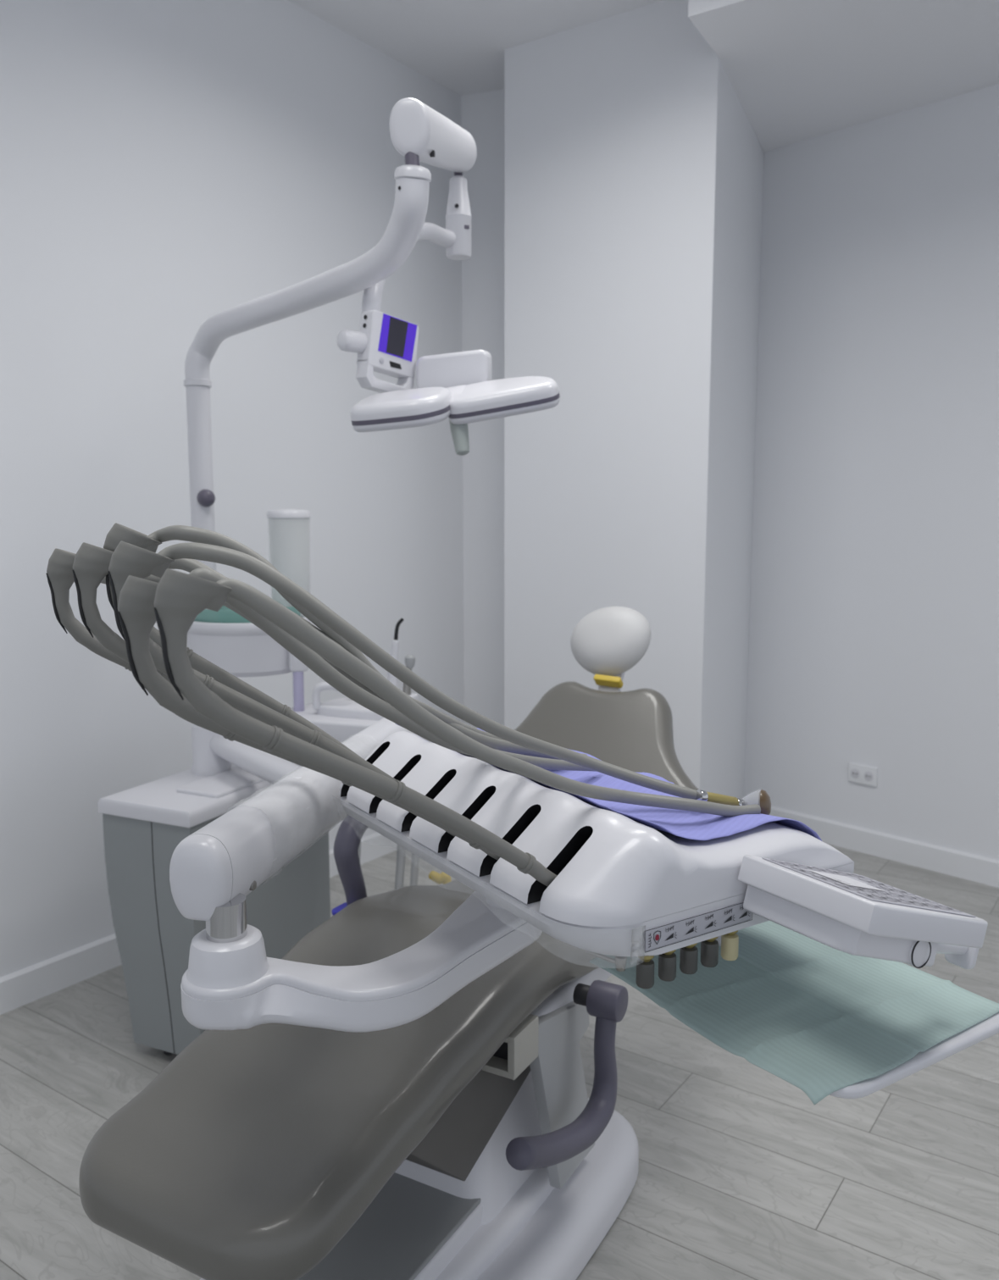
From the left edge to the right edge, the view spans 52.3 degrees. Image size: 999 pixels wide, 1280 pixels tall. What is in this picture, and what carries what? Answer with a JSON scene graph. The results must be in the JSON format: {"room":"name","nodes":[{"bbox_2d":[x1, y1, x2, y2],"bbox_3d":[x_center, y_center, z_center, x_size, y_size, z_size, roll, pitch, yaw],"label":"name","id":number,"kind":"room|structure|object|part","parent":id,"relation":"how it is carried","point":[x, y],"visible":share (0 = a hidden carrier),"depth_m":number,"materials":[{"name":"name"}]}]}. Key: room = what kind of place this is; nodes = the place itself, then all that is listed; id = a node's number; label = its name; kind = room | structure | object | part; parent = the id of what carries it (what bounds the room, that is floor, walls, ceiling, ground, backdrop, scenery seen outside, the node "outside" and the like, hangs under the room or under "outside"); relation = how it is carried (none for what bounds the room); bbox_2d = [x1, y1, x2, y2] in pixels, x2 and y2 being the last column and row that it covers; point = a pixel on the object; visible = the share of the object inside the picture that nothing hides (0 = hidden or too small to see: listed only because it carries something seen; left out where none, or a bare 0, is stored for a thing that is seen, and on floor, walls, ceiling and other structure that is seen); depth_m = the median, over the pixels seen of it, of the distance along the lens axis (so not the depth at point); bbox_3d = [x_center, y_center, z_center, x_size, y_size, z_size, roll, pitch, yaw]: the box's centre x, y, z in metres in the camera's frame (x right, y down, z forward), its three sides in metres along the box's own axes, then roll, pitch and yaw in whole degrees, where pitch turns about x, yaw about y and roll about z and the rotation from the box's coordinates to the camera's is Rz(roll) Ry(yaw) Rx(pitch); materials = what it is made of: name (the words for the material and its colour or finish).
{"room":"dental clinic","nodes":[
{"label":"dental clinic","id":0,"kind":"room"},
{"bbox_2d":[0,0,464,977],"bbox_3d":[-1.637,-0.362,1.768,0.120,2.670,5.320,5,9,34],"label":"wall","id":1,"kind":"structure","parent":0,"point":[167,167],"depth_m":2.70,"materials":[{"name":"white paint"}]},
{"bbox_2d":[0,832,397,1014],"bbox_3d":[-1.616,0.932,1.845,0.014,0.085,5.200,5,9,34],"label":"baseboard","id":2,"kind":"structure","parent":1,"relation":"attached to","point":[20,988],"depth_m":2.58,"materials":[{"name":"white paint"}]},
{"bbox_2d":[288,0,663,95],"bbox_3d":[-0.750,-1.786,1.990,11.500,0.100,7.600,0,7,0],"label":"ceiling","id":3,"kind":"structure","parent":0,"point":[461,46],"depth_m":3.11,"materials":[{"name":"white paint"}]},
{"bbox_2d":[460,88,504,728],"bbox_3d":[0.106,-0.617,3.772,0.477,2.670,0.116,3,8,21],"label":"wall","id":4,"kind":"structure","parent":0,"point":[483,113],"depth_m":3.75,"materials":[{"name":"white paint"}]},
{"bbox_2d":[0,843,998,1279],"bbox_3d":[-0.750,1.063,1.547,11.500,0.100,9.200,0,7,0],"label":"floor","id":5,"kind":"structure","parent":0,"point":[741,1176],"depth_m":1.93,"materials":[{"name":"grey wood"}]},
{"bbox_2d":[97,762,330,1055],"bbox_3d":[-0.645,0.604,2.405,0.254,0.594,0.508,3,8,25],"label":"base cabinet","id":6,"kind":"object","parent":5,"relation":"on","point":[144,824],"visible":0.37,"depth_m":2.21,"materials":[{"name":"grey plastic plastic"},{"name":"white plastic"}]},
{"bbox_3d":[-0.645,0.335,2.371,0.254,0.034,0.508,3,8,25],"label":"lid","id":7,"kind":"part","parent":6,"relation":"part of","materials":[{"name":"white plastic"}]},
{"bbox_2d":[183,97,559,775],"bbox_3d":[-0.263,-0.372,2.171,0.932,1.419,0.454,6,10,42],"label":"light","id":8,"kind":"object","parent":6,"relation":"on","point":[459,387],"visible":0.99,"depth_m":1.97,"materials":[{"name":"white plastic"}]},
{"bbox_3d":[-0.664,-0.322,2.306,0.040,0.040,0.030,-4,8,-27],"label":"knob","id":9,"kind":"part","parent":8,"relation":"part of","materials":[{"name":"grey plastic"}]},
{"bbox_2d":[187,605,310,677],"bbox_3d":[-0.599,-0.006,2.439,0.309,0.159,0.300,0,7,0],"label":"cuspidor","id":10,"kind":"object","parent":8,"relation":"attached to","point":[223,637],"visible":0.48,"depth_m":2.31,"materials":[{"name":"white plastic"}]},
{"bbox_2d":[193,605,300,623],"bbox_3d":[-0.604,-0.053,2.433,0.270,0.064,0.270,0,7,0],"label":"glass bowl","id":11,"kind":"object","parent":10,"relation":"on","point":[224,615],"depth_m":2.31,"materials":[{"name":"teal glass"}]},
{"bbox_2d":[266,509,310,616],"bbox_3d":[-0.502,-0.184,2.436,0.103,0.257,0.103,0,7,0],"label":"water bottle","id":12,"kind":"object","parent":10,"relation":"on","point":[289,529],"visible":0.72,"depth_m":2.39,"materials":[{"name":"white plastic"}]},
{"bbox_3d":[-0.502,-0.301,2.421,0.103,0.022,0.103,0,7,0],"label":"lid","id":13,"kind":"part","parent":12,"relation":"part of","materials":[{"name":"white plastic"}]},
{"bbox_2d":[290,671,418,742],"bbox_3d":[-0.343,0.189,2.358,0.356,0.242,0.222,2,8,15],"label":"shelf","id":14,"kind":"object","parent":10,"relation":"attached to","point":[342,718],"visible":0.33,"depth_m":2.31,"materials":[{"name":"white plastic"}]},
{"bbox_2d":[312,681,340,709],"bbox_3d":[-0.385,0.129,2.334,0.090,0.066,0.023,1,7,6],"label":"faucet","id":15,"kind":"object","parent":14,"relation":"on","point":[322,686],"depth_m":2.33,"materials":[{"name":"white plastic"}]},
{"bbox_3d":[-0.342,0.201,2.358,0.348,0.065,0.213,3,8,22],"label":"shelf","id":16,"kind":"part","parent":14,"relation":"part of","materials":[{"name":"white plastic"}]},
{"bbox_2d":[358,841,360,860],"bbox_3d":[-0.316,0.524,2.696,0.070,0.676,0.508,0,7,0],"label":"hose","id":17,"kind":"object","parent":14,"relation":"hanging from","point":[359,847],"visible":0.04,"depth_m":2.46,"materials":[{"name":"grey plastic"}]},
{"bbox_2d":[387,618,404,687],"bbox_3d":[-0.242,0.037,2.364,0.042,0.177,0.026,0,7,0],"label":"light","id":18,"kind":"object","parent":14,"relation":"on","point":[395,645],"visible":0.66,"depth_m":2.35,"materials":[{"name":"white plastic"}]},
{"bbox_3d":[-0.248,0.062,2.367,0.030,0.126,0.026,0,7,0],"label":"handle","id":19,"kind":"part","parent":18,"relation":"part of","materials":[{"name":"white plastic"}]},
{"bbox_2d":[394,844,405,889],"bbox_3d":[-0.214,0.525,2.695,0.081,0.685,0.517,0,7,0],"label":"hose","id":20,"kind":"object","parent":14,"relation":"hanging from","point":[401,852],"visible":0.12,"depth_m":2.45,"materials":[{"name":"grey plastic"}]},
{"bbox_2d":[402,654,415,695],"bbox_3d":[-0.213,0.086,2.390,0.031,0.105,0.025,0,7,0],"label":"suction handpiece","id":21,"kind":"object","parent":14,"relation":"on","point":[409,659],"visible":0.61,"depth_m":2.38,"materials":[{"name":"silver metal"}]},
{"bbox_3d":[-0.210,0.051,2.386,0.025,0.035,0.025,0,7,0],"label":"knob","id":22,"kind":"part","parent":21,"relation":"part of","materials":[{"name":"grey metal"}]},
{"bbox_2d":[410,853,419,886],"bbox_3d":[-0.179,0.525,2.695,0.078,0.683,0.515,0,7,0],"label":"hose","id":23,"kind":"object","parent":14,"relation":"hanging from","point":[414,865],"visible":0.08,"depth_m":2.46,"materials":[{"name":"grey plastic"}]},
{"bbox_3d":[-0.405,-0.696,2.057,0.779,0.303,0.093,7,10,42],"label":"swing arm","id":24,"kind":"part","parent":8,"relation":"part of","materials":[{"name":"white plastic"}]},
{"bbox_3d":[-0.279,-0.573,1.952,0.064,0.041,0.041,-6,10,-41],"label":"knob","id":25,"kind":"part","parent":8,"relation":"part of","materials":[{"name":"white plastic"}]},
{"bbox_2d":[169,717,542,1032],"bbox_3d":[-0.289,0.246,1.750,0.449,0.253,1.449,-2,7,-14],"label":"support arm","id":26,"kind":"object","parent":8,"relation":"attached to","point":[229,982],"visible":0.75,"depth_m":1.09,"materials":[{"name":"white plastic"}]},
{"bbox_3d":[-0.294,0.299,1.093,0.043,0.042,0.043,0,7,0],"label":"post","id":27,"kind":"part","parent":26,"relation":"part of","materials":[{"name":"silver metal"}]},
{"bbox_3d":[-0.117,0.354,1.169,0.465,0.011,0.188,-5,9,-35],"label":"arm","id":28,"kind":"part","parent":26,"relation":"part of","materials":[{"name":"white plastic"}]},
{"bbox_3d":[-0.117,0.379,1.173,0.467,0.040,0.190,-5,9,-35],"label":"arm","id":29,"kind":"part","parent":26,"relation":"part of","materials":[{"name":"white plastic"}]},
{"bbox_2d":[46,522,987,988],"bbox_3d":[-0.013,0.096,1.050,0.736,0.430,0.721,-4,8,-31],"label":"dental instrument unit","id":30,"kind":"object","parent":26,"relation":"attached to","point":[599,882],"visible":0.99,"depth_m":0.94,"materials":[{"name":"white plastic"}]},
{"bbox_3d":[-0.318,0.095,1.236,0.328,0.234,0.145,0,7,0],"label":"instrument arm","id":31,"kind":"part","parent":30,"relation":"part of","materials":[{"name":"grey plastic"}]},
{"bbox_3d":[-0.259,0.102,1.146,0.347,0.243,0.017,-4,9,-31],"label":"instrument arm","id":32,"kind":"part","parent":30,"relation":"part of","materials":[{"name":"grey plastic"}]},
{"bbox_3d":[-0.223,0.098,1.112,0.334,0.262,0.017,-2,8,-16],"label":"instrument arm","id":33,"kind":"part","parent":30,"relation":"part of","materials":[{"name":"grey plastic"}]},
{"bbox_3d":[-0.173,0.116,1.019,0.344,0.248,0.017,-3,8,-25],"label":"instrument arm","id":34,"kind":"part","parent":30,"relation":"part of","materials":[{"name":"grey plastic"}]},
{"bbox_3d":[-0.122,0.138,0.928,0.358,0.225,0.017,-5,9,-32],"label":"instrument arm","id":35,"kind":"part","parent":30,"relation":"part of","materials":[{"name":"grey plastic"}]},
{"bbox_3d":[-0.075,0.143,0.858,0.353,0.234,0.017,-5,9,-32],"label":"instrument arm","id":36,"kind":"part","parent":30,"relation":"part of","materials":[{"name":"white plastic"}]},
{"bbox_2d":[395,723,821,841],"bbox_3d":[0.121,0.186,1.256,0.287,0.111,0.534,-5,9,-32],"label":"cloth","id":37,"kind":"object","parent":30,"relation":"on","point":[687,824],"visible":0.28,"depth_m":1.06,"materials":[{"name":"purple fabric"}]},
{"bbox_2d":[694,789,770,814],"bbox_3d":[0.251,0.176,1.095,0.091,0.040,0.032,-1,7,-11],"label":"handpiece","id":38,"kind":"object","parent":37,"relation":"on","point":[764,802],"visible":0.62,"depth_m":1.09,"materials":[{"name":"gold metal"}]},
{"bbox_3d":[0.134,0.288,0.933,0.016,0.012,0.016,0,7,0],"label":"regulator knob","id":39,"kind":"part","parent":30,"relation":"part of","materials":[{"name":"gold metal"}]},
{"bbox_3d":[0.157,0.286,0.947,0.016,0.012,0.016,0,7,0],"label":"regulator knob","id":40,"kind":"part","parent":30,"relation":"part of","materials":[{"name":"gold metal"}]},
{"bbox_3d":[0.179,0.284,0.962,0.016,0.012,0.016,0,7,0],"label":"regulator knob","id":41,"kind":"part","parent":30,"relation":"part of","materials":[{"name":"gold metal"}]},
{"bbox_3d":[0.187,0.265,0.946,0.136,0.021,0.002,-5,9,-32],"label":"label plate","id":42,"kind":"part","parent":30,"relation":"part of","materials":[{"name":"grey plastic"}]},
{"bbox_3d":[0.202,0.283,0.976,0.016,0.012,0.016,0,7,0],"label":"regulator knob","id":43,"kind":"part","parent":30,"relation":"part of","materials":[{"name":"gold metal"}]},
{"bbox_3d":[0.225,0.281,0.991,0.016,0.012,0.016,0,7,0],"label":"regulator knob","id":44,"kind":"part","parent":30,"relation":"part of","materials":[{"name":"gold metal"}]},
{"bbox_2d":[715,935,998,1098],"bbox_3d":[0.318,0.323,1.087,0.270,0.123,0.348,-5,9,-32],"label":"tray","id":45,"kind":"object","parent":30,"relation":"attached to","point":[988,1027],"visible":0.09,"depth_m":0.94,"materials":[{"name":"white plastic"}]},
{"bbox_2d":[588,920,998,1104],"bbox_3d":[0.306,0.368,1.078,0.290,0.019,0.330,-5,9,-32],"label":"paper liner","id":46,"kind":"object","parent":45,"relation":"on","point":[823,1020],"visible":0.73,"depth_m":1.03,"materials":[{"name":"teal paper"}]},
{"bbox_3d":[0.319,0.371,1.092,0.270,0.012,0.345,-5,9,-32],"label":"tray plate","id":47,"kind":"part","parent":45,"relation":"part of","materials":[{"name":"white plastic"}]},
{"bbox_3d":[0.339,0.244,0.949,0.173,0.076,0.150,-5,9,-32],"label":"control panel","id":48,"kind":"part","parent":30,"relation":"part of","materials":[{"name":"white plastic"}]},
{"bbox_2d":[362,315,366,327],"bbox_3d":[-0.259,-0.613,1.954,0.009,0.024,0.004,7,10,43],"label":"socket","id":49,"kind":"object","parent":8,"relation":"attached to","point":[364,317],"depth_m":1.95,"materials":[{"name":"white plastic"}]},
{"bbox_3d":[-0.117,-0.967,1.983,0.072,0.192,0.487,1,7,9],"label":"balance arm","id":50,"kind":"part","parent":8,"relation":"part of","materials":[{"name":"white plastic"}]},
{"bbox_3d":[-0.089,-0.915,2.202,0.057,0.168,0.057,0,7,0],"label":"stem","id":51,"kind":"part","parent":8,"relation":"part of","materials":[{"name":"white plastic"}]},
{"bbox_3d":[-0.077,-0.404,1.926,0.035,0.108,0.054,-5,9,-35],"label":"grip handle","id":52,"kind":"part","parent":8,"relation":"part of","materials":[{"name":"grey plastic"}]},
{"bbox_2d":[78,606,698,1279],"bbox_3d":[-0.048,0.488,1.728,0.571,0.986,1.389,4,8,29],"label":"dental chair","id":53,"kind":"object","parent":5,"relation":"on","point":[463,1139],"visible":0.76,"depth_m":1.44,"materials":[{"name":"grey leather upholstery"},{"name":"white plastic"}]},
{"bbox_2d":[78,879,598,1279],"bbox_3d":[-0.115,0.554,1.613,0.430,0.180,1.108,4,8,29],"label":"seat cushion","id":54,"kind":"object","parent":53,"relation":"on","point":[252,1154],"depth_m":1.29,"materials":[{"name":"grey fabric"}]},
{"bbox_3d":[-0.220,0.412,1.933,0.047,0.254,0.267,4,8,30],"label":"armrest","id":55,"kind":"part","parent":53,"relation":"part of","materials":[{"name":"grey plastic"}]},
{"bbox_3d":[-0.155,0.653,1.554,0.290,0.229,0.410,4,8,29],"label":"legrest plate","id":56,"kind":"part","parent":53,"relation":"part of","materials":[{"name":"grey"}]},
{"bbox_3d":[0.098,0.680,1.485,0.043,0.192,0.311,4,8,30],"label":"armrest","id":57,"kind":"part","parent":53,"relation":"part of","materials":[{"name":"grey plastic"}]},
{"bbox_3d":[0.100,0.719,1.631,0.020,0.320,0.230,4,8,29],"label":"linkage arm","id":58,"kind":"part","parent":53,"relation":"part of","materials":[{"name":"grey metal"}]},
{"bbox_3d":[0.015,0.566,1.846,0.370,0.055,0.520,4,8,29],"label":"seat frame","id":59,"kind":"part","parent":53,"relation":"part of","materials":[{"name":"white plastic"}]},
{"bbox_3d":[0.168,0.274,2.082,0.567,0.329,0.329,4,8,29],"label":"backrest","id":60,"kind":"part","parent":53,"relation":"part of","materials":[{"name":"grey leather"}]},
{"bbox_3d":[0.238,0.108,2.204,0.050,0.093,0.112,2,8,19],"label":"headrest post","id":61,"kind":"part","parent":53,"relation":"part of","materials":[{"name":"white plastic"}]},
{"bbox_2d":[428,870,451,884],"bbox_3d":[-0.135,0.715,2.430,0.066,0.338,0.024,0,7,0],"label":"cable","id":62,"kind":"object","parent":5,"relation":"on","point":[442,878],"visible":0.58,"depth_m":2.40,"materials":[{"name":"yellow plastic"}]},
{"bbox_2d":[504,0,764,799],"bbox_3d":[0.555,-0.591,3.570,0.735,2.670,0.830,5,9,34],"label":"wall pillar","id":63,"kind":"structure","parent":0,"point":[634,162],"depth_m":3.18,"materials":[{"name":"white paint"}]},
{"bbox_2d":[687,0,998,152],"bbox_3d":[2.093,-1.748,2.859,2.827,0.194,2.200,5,9,34],"label":"ceiling","id":64,"kind":"structure","parent":0,"point":[798,70],"depth_m":2.87,"materials":[{"name":"white paint"}]},
{"bbox_2d":[743,83,998,860],"bbox_3d":[1.954,-0.496,2.822,0.120,2.670,3.000,-7,10,-43],"label":"wall","id":65,"kind":"structure","parent":0,"point":[873,628],"depth_m":3.44,"materials":[{"name":"white paint"}]},
{"bbox_2d":[847,762,877,786],"bbox_3d":[1.276,0.473,3.574,0.012,0.068,0.105,-7,10,-43],"label":"wall outlet","id":66,"kind":"object","parent":65,"relation":"attached to","point":[863,774],"visible":1,"depth_m":3.57,"materials":[{"name":"white plastic"}]},
{"bbox_2d":[850,768,859,778],"bbox_3d":[1.256,0.471,3.589,0.002,0.034,0.034,-7,10,-43],"label":"socket","id":67,"kind":"object","parent":66,"relation":"attached to","point":[855,772],"depth_m":3.59,"materials":[{"name":"grey plastic"}]},
{"bbox_2d":[864,771,873,781],"bbox_3d":[1.290,0.476,3.553,0.002,0.034,0.034,-7,10,-43],"label":"socket","id":68,"kind":"object","parent":66,"relation":"attached to","point":[868,776],"depth_m":3.55,"materials":[{"name":"grey plastic"}]},
{"bbox_2d":[746,800,998,887],"bbox_3d":[1.939,0.797,2.904,0.014,0.085,2.900,-7,10,-43],"label":"baseboard","id":69,"kind":"structure","parent":65,"relation":"attached to","point":[983,870],"depth_m":3.48,"materials":[{"name":"white paint"}]}
]}

